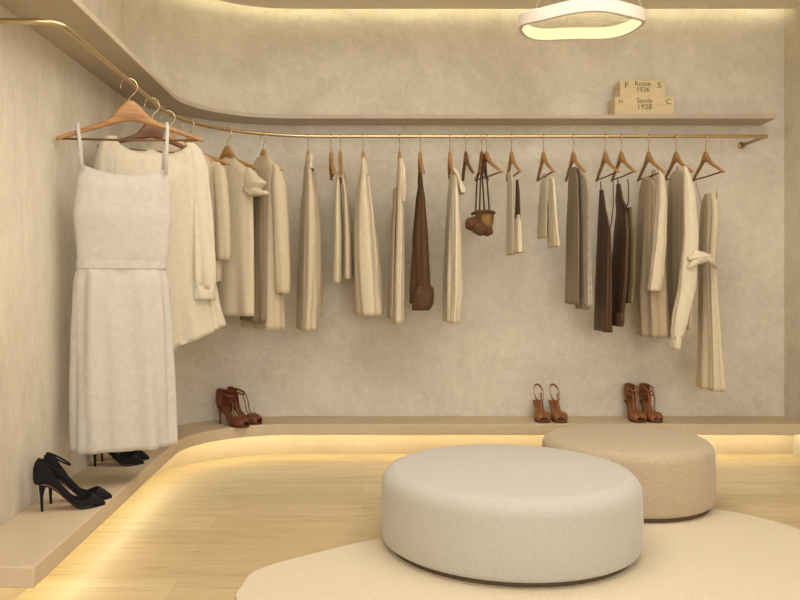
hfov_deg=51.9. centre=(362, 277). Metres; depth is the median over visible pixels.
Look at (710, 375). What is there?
dress
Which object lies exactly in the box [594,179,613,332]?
dress
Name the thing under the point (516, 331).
wall
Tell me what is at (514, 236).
tank
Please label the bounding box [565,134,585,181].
clothes hanger
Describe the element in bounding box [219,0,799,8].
ceiling
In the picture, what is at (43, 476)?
pump
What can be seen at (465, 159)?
clothes hanger
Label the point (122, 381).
dress
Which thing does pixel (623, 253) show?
dress
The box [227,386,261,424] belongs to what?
sandal
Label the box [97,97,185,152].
clothes hanger
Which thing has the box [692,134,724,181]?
clothes hanger
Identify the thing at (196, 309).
blouse
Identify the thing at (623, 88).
storage box
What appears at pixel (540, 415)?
sandal
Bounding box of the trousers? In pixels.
[333,171,351,282]
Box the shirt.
[667,166,698,349]
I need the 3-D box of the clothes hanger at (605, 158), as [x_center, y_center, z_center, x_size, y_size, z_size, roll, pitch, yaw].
[1.234,-0.622,4.165,0.027,0.223,0.370,0,0,0]
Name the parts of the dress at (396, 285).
panel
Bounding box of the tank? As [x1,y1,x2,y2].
[506,171,523,255]
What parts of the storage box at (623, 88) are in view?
box lid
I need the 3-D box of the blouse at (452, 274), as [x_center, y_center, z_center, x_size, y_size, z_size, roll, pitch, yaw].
[0.458,-0.173,4.163,0.092,0.792,0.346,0,0,0]
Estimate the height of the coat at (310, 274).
0.880 m
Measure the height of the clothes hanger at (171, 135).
0.223 m
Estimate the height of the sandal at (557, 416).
0.184 m
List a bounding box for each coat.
[240,149,289,329]
[296,153,322,330]
[353,158,383,315]
[410,172,433,310]
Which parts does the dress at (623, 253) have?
olive panel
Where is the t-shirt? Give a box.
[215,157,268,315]
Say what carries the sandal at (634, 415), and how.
on the ledge
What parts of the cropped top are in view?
panel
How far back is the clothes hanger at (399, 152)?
4.15 m
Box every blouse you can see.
[94,135,225,348]
[443,166,464,323]
[635,170,670,337]
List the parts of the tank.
panel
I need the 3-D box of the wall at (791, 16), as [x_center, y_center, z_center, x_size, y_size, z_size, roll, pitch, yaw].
[2.320,-0.352,1.758,0.060,2.580,5.517,0,0,0]
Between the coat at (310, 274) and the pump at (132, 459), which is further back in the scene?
the coat at (310, 274)
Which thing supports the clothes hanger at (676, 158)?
hanging from the rail
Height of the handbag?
0.397 m
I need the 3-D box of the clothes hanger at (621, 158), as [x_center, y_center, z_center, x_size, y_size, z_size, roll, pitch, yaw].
[1.315,-0.622,4.165,0.027,0.223,0.370,0,0,0]
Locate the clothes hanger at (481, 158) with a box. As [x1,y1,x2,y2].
[478,134,488,180]
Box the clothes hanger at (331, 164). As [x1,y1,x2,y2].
[329,134,335,179]
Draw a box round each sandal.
[215,388,249,427]
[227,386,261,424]
[533,383,550,422]
[548,383,567,422]
[624,383,646,422]
[639,383,662,422]
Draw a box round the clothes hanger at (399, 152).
[398,134,401,159]
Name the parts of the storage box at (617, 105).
box lid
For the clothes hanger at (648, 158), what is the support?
hanging from the rail
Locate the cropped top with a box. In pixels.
[537,173,559,247]
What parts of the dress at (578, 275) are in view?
panel, hem trim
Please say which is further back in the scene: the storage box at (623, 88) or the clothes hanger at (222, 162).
the storage box at (623, 88)
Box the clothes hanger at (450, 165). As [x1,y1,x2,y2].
[448,134,454,178]
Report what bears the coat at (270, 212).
hanging from the clothes hanger at (263, 152)
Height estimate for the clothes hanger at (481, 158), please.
0.223 m
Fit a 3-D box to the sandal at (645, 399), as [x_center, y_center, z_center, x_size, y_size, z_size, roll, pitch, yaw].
[1.517,0.657,4.337,0.081,0.187,0.197,0,0,-6]
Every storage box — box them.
[609,97,673,113]
[615,80,664,96]
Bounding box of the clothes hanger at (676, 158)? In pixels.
[665,134,693,179]
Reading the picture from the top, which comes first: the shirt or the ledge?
the shirt
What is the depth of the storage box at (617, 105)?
4.32 m
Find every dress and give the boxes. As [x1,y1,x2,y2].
[69,122,177,453]
[387,158,406,323]
[565,167,592,309]
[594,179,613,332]
[612,179,634,326]
[687,180,725,391]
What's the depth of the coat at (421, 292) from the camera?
4.03 m
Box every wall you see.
[0,0,120,525]
[121,0,783,424]
[784,5,799,456]
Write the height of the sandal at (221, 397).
0.182 m
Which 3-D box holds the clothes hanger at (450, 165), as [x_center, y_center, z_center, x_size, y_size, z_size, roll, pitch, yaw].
[0.445,-0.622,4.165,0.027,0.223,0.200,0,0,0]
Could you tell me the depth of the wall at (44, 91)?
2.76 m
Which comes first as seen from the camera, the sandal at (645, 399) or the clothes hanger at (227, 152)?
the clothes hanger at (227, 152)
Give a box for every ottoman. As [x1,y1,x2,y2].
[381,444,643,587]
[542,424,715,522]
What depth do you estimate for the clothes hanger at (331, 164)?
4.15 m
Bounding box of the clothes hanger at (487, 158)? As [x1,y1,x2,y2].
[474,134,502,181]
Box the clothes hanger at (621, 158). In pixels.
[611,134,636,181]
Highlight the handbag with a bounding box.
[465,160,495,235]
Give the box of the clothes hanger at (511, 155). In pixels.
[506,134,521,181]
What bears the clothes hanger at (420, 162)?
hanging from the rail
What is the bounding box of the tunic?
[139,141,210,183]
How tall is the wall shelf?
0.022 m
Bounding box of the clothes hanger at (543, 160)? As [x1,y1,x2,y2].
[536,134,554,181]
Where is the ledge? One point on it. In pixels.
(33, 542)
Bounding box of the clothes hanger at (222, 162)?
[182,118,229,164]
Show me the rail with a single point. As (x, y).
(3, 21)
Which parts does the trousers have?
trouser leg, trouser leg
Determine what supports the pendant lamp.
hanging from the ceiling
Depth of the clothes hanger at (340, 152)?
4.13 m
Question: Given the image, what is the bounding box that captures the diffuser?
[522,19,641,39]
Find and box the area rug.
[236,509,799,599]
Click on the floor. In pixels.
(195, 531)
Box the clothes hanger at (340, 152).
[338,134,342,173]
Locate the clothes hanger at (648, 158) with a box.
[637,134,664,181]
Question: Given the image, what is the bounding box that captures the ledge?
[0,416,799,599]
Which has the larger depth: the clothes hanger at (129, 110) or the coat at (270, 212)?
the coat at (270, 212)
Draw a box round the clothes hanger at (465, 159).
[462,134,473,180]
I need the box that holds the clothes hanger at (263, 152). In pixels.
[259,131,281,171]
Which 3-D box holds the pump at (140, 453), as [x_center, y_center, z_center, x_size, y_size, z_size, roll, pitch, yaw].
[-0.988,0.664,3.371,0.214,0.173,0.076,0,0,-12]
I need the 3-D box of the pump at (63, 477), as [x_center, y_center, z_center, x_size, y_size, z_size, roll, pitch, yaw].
[-0.959,0.664,2.755,0.223,0.173,0.076,0,0,-22]
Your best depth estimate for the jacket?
3.69 m
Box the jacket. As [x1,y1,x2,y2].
[192,142,230,285]
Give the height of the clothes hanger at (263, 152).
0.223 m
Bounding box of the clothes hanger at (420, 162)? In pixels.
[418,134,425,173]
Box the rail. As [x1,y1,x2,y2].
[0,18,767,148]
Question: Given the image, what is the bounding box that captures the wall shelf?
[0,0,775,124]
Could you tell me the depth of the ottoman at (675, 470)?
3.16 m
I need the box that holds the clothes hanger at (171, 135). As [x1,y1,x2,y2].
[161,110,211,162]
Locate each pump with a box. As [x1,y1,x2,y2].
[33,458,105,511]
[43,452,111,503]
[93,452,143,466]
[101,450,148,461]
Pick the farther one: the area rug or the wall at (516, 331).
the wall at (516, 331)
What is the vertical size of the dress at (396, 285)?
0.833 m
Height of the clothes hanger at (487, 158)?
0.223 m
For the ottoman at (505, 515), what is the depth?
2.54 m
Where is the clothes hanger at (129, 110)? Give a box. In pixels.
[56,78,202,141]
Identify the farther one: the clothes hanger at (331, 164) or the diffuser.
the clothes hanger at (331, 164)
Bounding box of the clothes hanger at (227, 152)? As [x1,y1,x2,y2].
[219,127,257,169]
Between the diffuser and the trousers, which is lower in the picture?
the trousers
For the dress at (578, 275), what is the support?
hanging from the clothes hanger at (573, 158)
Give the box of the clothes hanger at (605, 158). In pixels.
[595,134,619,181]
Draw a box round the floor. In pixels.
[15,454,799,599]
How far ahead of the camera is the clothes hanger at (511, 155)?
4.14 m
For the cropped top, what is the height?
0.378 m
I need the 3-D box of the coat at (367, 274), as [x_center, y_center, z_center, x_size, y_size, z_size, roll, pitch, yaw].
[0.027,-0.208,4.167,0.157,0.782,0.358,0,0,0]
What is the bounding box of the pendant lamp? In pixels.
[519,0,645,40]
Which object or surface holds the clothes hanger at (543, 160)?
hanging from the rail
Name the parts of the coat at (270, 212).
lining panel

